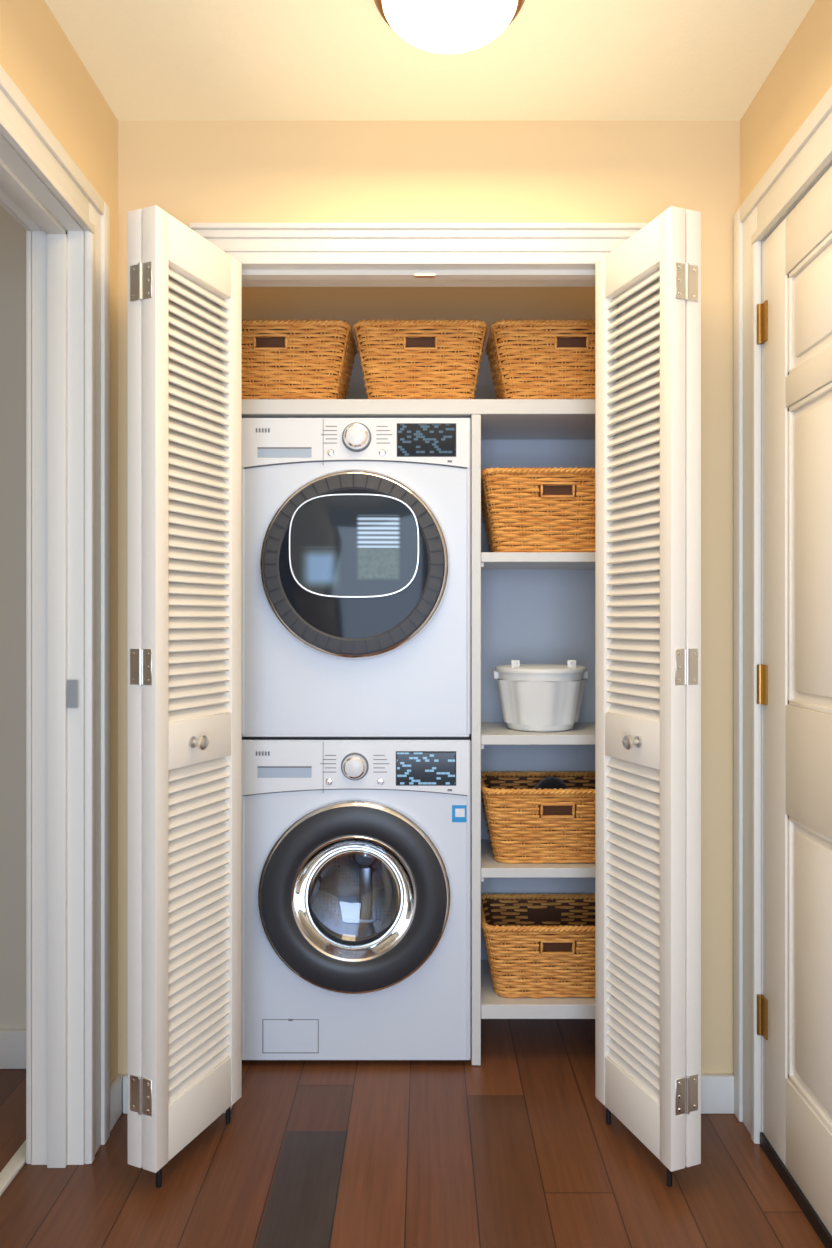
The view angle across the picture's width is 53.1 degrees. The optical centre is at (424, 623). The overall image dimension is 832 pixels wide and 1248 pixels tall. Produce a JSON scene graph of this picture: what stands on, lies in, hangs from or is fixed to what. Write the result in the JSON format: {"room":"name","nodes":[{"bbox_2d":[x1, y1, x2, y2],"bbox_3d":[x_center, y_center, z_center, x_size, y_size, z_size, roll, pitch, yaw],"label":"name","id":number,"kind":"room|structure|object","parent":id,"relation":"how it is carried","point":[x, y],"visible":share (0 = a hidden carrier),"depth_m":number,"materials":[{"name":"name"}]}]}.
{"room":"hallway","nodes":[
{"label":"hallway","id":0,"kind":"room"},
{"bbox_2d":[0,206,25,1028],"bbox_3d":[-1.474,-0.020,2.250,1.252,2.380,0.100,0,0,0],"label":"wall","id":1,"kind":"structure","parent":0,"point":[12,235],"depth_m":2.20,"materials":[{"name":"grey paint"}]},
{"bbox_2d":[0,1029,25,1068],"bbox_3d":[-1.474,1.120,2.192,1.252,0.100,0.015,0,0,0],"label":"baseboard","id":2,"kind":"structure","parent":1,"relation":"attached to","point":[12,1041],"depth_m":2.19,"materials":[{"name":"white wood"}]},
{"bbox_2d":[0,0,117,1084],"bbox_3d":[-0.793,-0.020,0.500,0.110,2.380,3.600,0,0,0],"label":"wall","id":3,"kind":"structure","parent":0,"point":[36,53],"depth_m":1.87,"materials":[{"name":"brown paint"}]},
{"bbox_2d":[0,65,109,1196],"bbox_3d":[-0.808,0.110,1.405,0.180,2.120,1.050,0,0,0],"label":"doorway","id":4,"kind":"structure","parent":3,"relation":"in","point":[65,220],"depth_m":1.80,"materials":[{"name":"white paint"}]},
{"bbox_2d":[110,1074,123,1131],"bbox_3d":[-0.731,1.125,0.350,0.015,0.090,3.300,0,0,0],"label":"baseboard","id":5,"kind":"structure","parent":3,"relation":"attached to","point":[116,1088],"depth_m":1.95,"materials":[{"name":"white paint"}]},
{"bbox_2d":[0,1019,825,1247],"bbox_3d":[-0.666,1.200,0.830,3.067,0.060,4.260,0,0,0],"label":"floor","id":6,"kind":"structure","parent":0,"point":[517,1148],"depth_m":1.76,"materials":[{"name":"brown wood"}]},
{"bbox_2d":[242,737,470,1060],"bbox_3d":[-0.184,0.738,2.469,0.610,0.862,0.623,0,0,0],"label":"washing machine","id":7,"kind":"object","parent":6,"relation":"on","point":[356,852],"visible":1,"depth_m":2.20,"materials":[{"name":"white metal"}]},
{"bbox_2d":[242,418,470,737],"bbox_3d":[-0.184,-0.121,2.460,0.610,0.848,0.640,0,0,0],"label":"dryer","id":8,"kind":"object","parent":7,"relation":"on","point":[356,532],"visible":0.98,"depth_m":2.19,"materials":[{"name":"white metal"}]},
{"bbox_2d":[242,399,594,1064],"bbox_3d":[-0.010,0.286,2.529,1.254,1.763,0.657,0,0,0],"label":"shelving unit","id":9,"kind":"object","parent":6,"relation":"on","point":[527,607],"visible":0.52,"depth_m":2.42,"materials":[{"name":"white wood"}]},
{"bbox_2d":[242,319,357,398],"bbox_3d":[-0.413,-0.704,2.350,0.432,0.217,0.282,0,0,0],"label":"wicker basket","id":10,"kind":"object","parent":9,"relation":"on","point":[282,359],"visible":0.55,"depth_m":2.23,"materials":[{"name":"brown wicker"}]},
{"bbox_2d":[353,319,487,398],"bbox_3d":[-0.012,-0.704,2.350,0.366,0.217,0.282,0,0,0],"label":"wicker basket","id":11,"kind":"object","parent":9,"relation":"on","point":[401,359],"visible":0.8,"depth_m":2.23,"materials":[{"name":"brown wicker"}]},
{"bbox_2d":[481,893,594,997],"bbox_3d":[0.354,0.905,2.347,0.412,0.205,0.282,0,0,0],"label":"wicker basket","id":12,"kind":"object","parent":9,"relation":"in","point":[540,945],"visible":0.73,"depth_m":2.23,"materials":[{"name":"brown wicker"}]},
{"bbox_2d":[481,771,594,863],"bbox_3d":[0.354,0.541,2.347,0.412,0.208,0.282,0,0,0],"label":"wicker basket","id":13,"kind":"object","parent":9,"relation":"in","point":[525,824],"visible":0.73,"depth_m":2.23,"materials":[{"name":"brown wicker"}]},
{"bbox_2d":[534,776,568,788],"bbox_3d":[0.353,0.533,2.347,0.218,0.208,0.137,0,0,0],"label":"pile","id":14,"kind":"object","parent":13,"relation":"in","point":[550,782],"visible":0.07,"depth_m":2.33,"materials":[{"name":"black fabric"}]},
{"bbox_2d":[481,467,594,551],"bbox_3d":[0.354,-0.304,2.347,0.412,0.227,0.282,0,0,0],"label":"wicker basket","id":15,"kind":"object","parent":9,"relation":"in","point":[525,509],"visible":0.68,"depth_m":2.23,"materials":[{"name":"brown wicker"}]},
{"bbox_2d":[485,319,594,398],"bbox_3d":[0.392,-0.704,2.350,0.432,0.217,0.282,0,0,0],"label":"wicker basket","id":16,"kind":"object","parent":9,"relation":"on","point":[528,359],"visible":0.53,"depth_m":2.23,"materials":[{"name":"brown wicker"}]},
{"bbox_2d":[493,660,587,731],"bbox_3d":[0.325,0.195,2.345,0.264,0.193,0.256,0,0,0],"label":"plastic bucket","id":17,"kind":"object","parent":9,"relation":"in","point":[533,697],"visible":1,"depth_m":2.25,"materials":[{"name":"white plastic"}]},
{"bbox_2d":[242,287,594,738],"bbox_3d":[-0.010,-0.020,2.910,1.460,2.380,0.100,0,0,0],"label":"wall","id":18,"kind":"structure","parent":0,"point":[489,305],"depth_m":2.86,"materials":[{"name":"paint"}]},
{"bbox_2d":[118,121,739,1074],"bbox_3d":[0.009,-0.020,2.060,1.495,2.380,0.120,0,0,0],"label":"wall","id":19,"kind":"structure","parent":0,"point":[194,171],"depth_m":2.00,"materials":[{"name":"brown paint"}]},
{"bbox_2d":[123,1074,127,1113],"bbox_3d":[-0.636,1.125,1.992,0.172,0.090,0.015,0,0,0],"label":"baseboard","id":20,"kind":"structure","parent":19,"relation":"attached to","point":[125,1077],"depth_m":1.99,"materials":[{"name":"white paint"}]},
{"bbox_2d":[128,205,241,1187],"bbox_3d":[-0.511,0.157,1.837,0.110,2.023,0.305,0,0,23],"label":"louvered bifold door","id":21,"kind":"structure","parent":19,"relation":"in","point":[185,520],"depth_m":1.78,"materials":[{"name":"white paint"}]},
{"bbox_2d":[189,223,646,1112],"bbox_3d":[-0.015,0.110,2.044,1.085,2.120,0.156,0,0,0],"label":"door frame","id":22,"kind":"structure","parent":19,"relation":"attached to","point":[269,254],"depth_m":1.99,"materials":[{"name":"white paint"}]},
{"bbox_2d":[595,206,700,1186],"bbox_3d":[0.473,0.157,1.838,0.110,2.023,0.296,0,0,-20],"label":"louvered bifold door","id":23,"kind":"structure","parent":19,"relation":"in","point":[648,287],"depth_m":1.78,"materials":[{"name":"white paint"}]},
{"bbox_2d":[701,1074,733,1113],"bbox_3d":[0.630,1.125,1.992,0.222,0.090,0.015,0,0,0],"label":"baseboard","id":24,"kind":"structure","parent":19,"relation":"attached to","point":[717,1090],"depth_m":1.99,"materials":[{"name":"white paint"}]},
{"bbox_2d":[45,0,814,120],"bbox_3d":[-0.666,-1.250,0.830,3.067,0.080,4.260,0,0,0],"label":"ceiling","id":25,"kind":"structure","parent":0,"point":[149,60],"depth_m":1.79,"materials":[{"name":"beige paint"}]},
{"bbox_2d":[374,0,524,53],"bbox_3d":[0.047,-1.170,1.575,0.296,0.080,0.296,0,0,0],"label":"ceiling light","id":26,"kind":"object","parent":25,"relation":"attached to","point":[434,26],"visible":1,"depth_m":1.57,"materials":[{"name":"white glass"}]},
{"bbox_2d":[740,0,831,205],"bbox_3d":[0.812,-0.020,0.410,0.110,2.380,3.420,0,0,0],"label":"wall","id":27,"kind":"structure","parent":0,"point":[801,76],"depth_m":1.74,"materials":[{"name":"brown paint"}]},
{"bbox_2d":[734,86,831,1247],"bbox_3d":[0.781,0.095,1.470,0.179,2.150,1.044,0,0,0],"label":"door","id":28,"kind":"structure","parent":27,"relation":"in","point":[783,227],"depth_m":1.74,"materials":[{"name":"white paint"}]}
]}

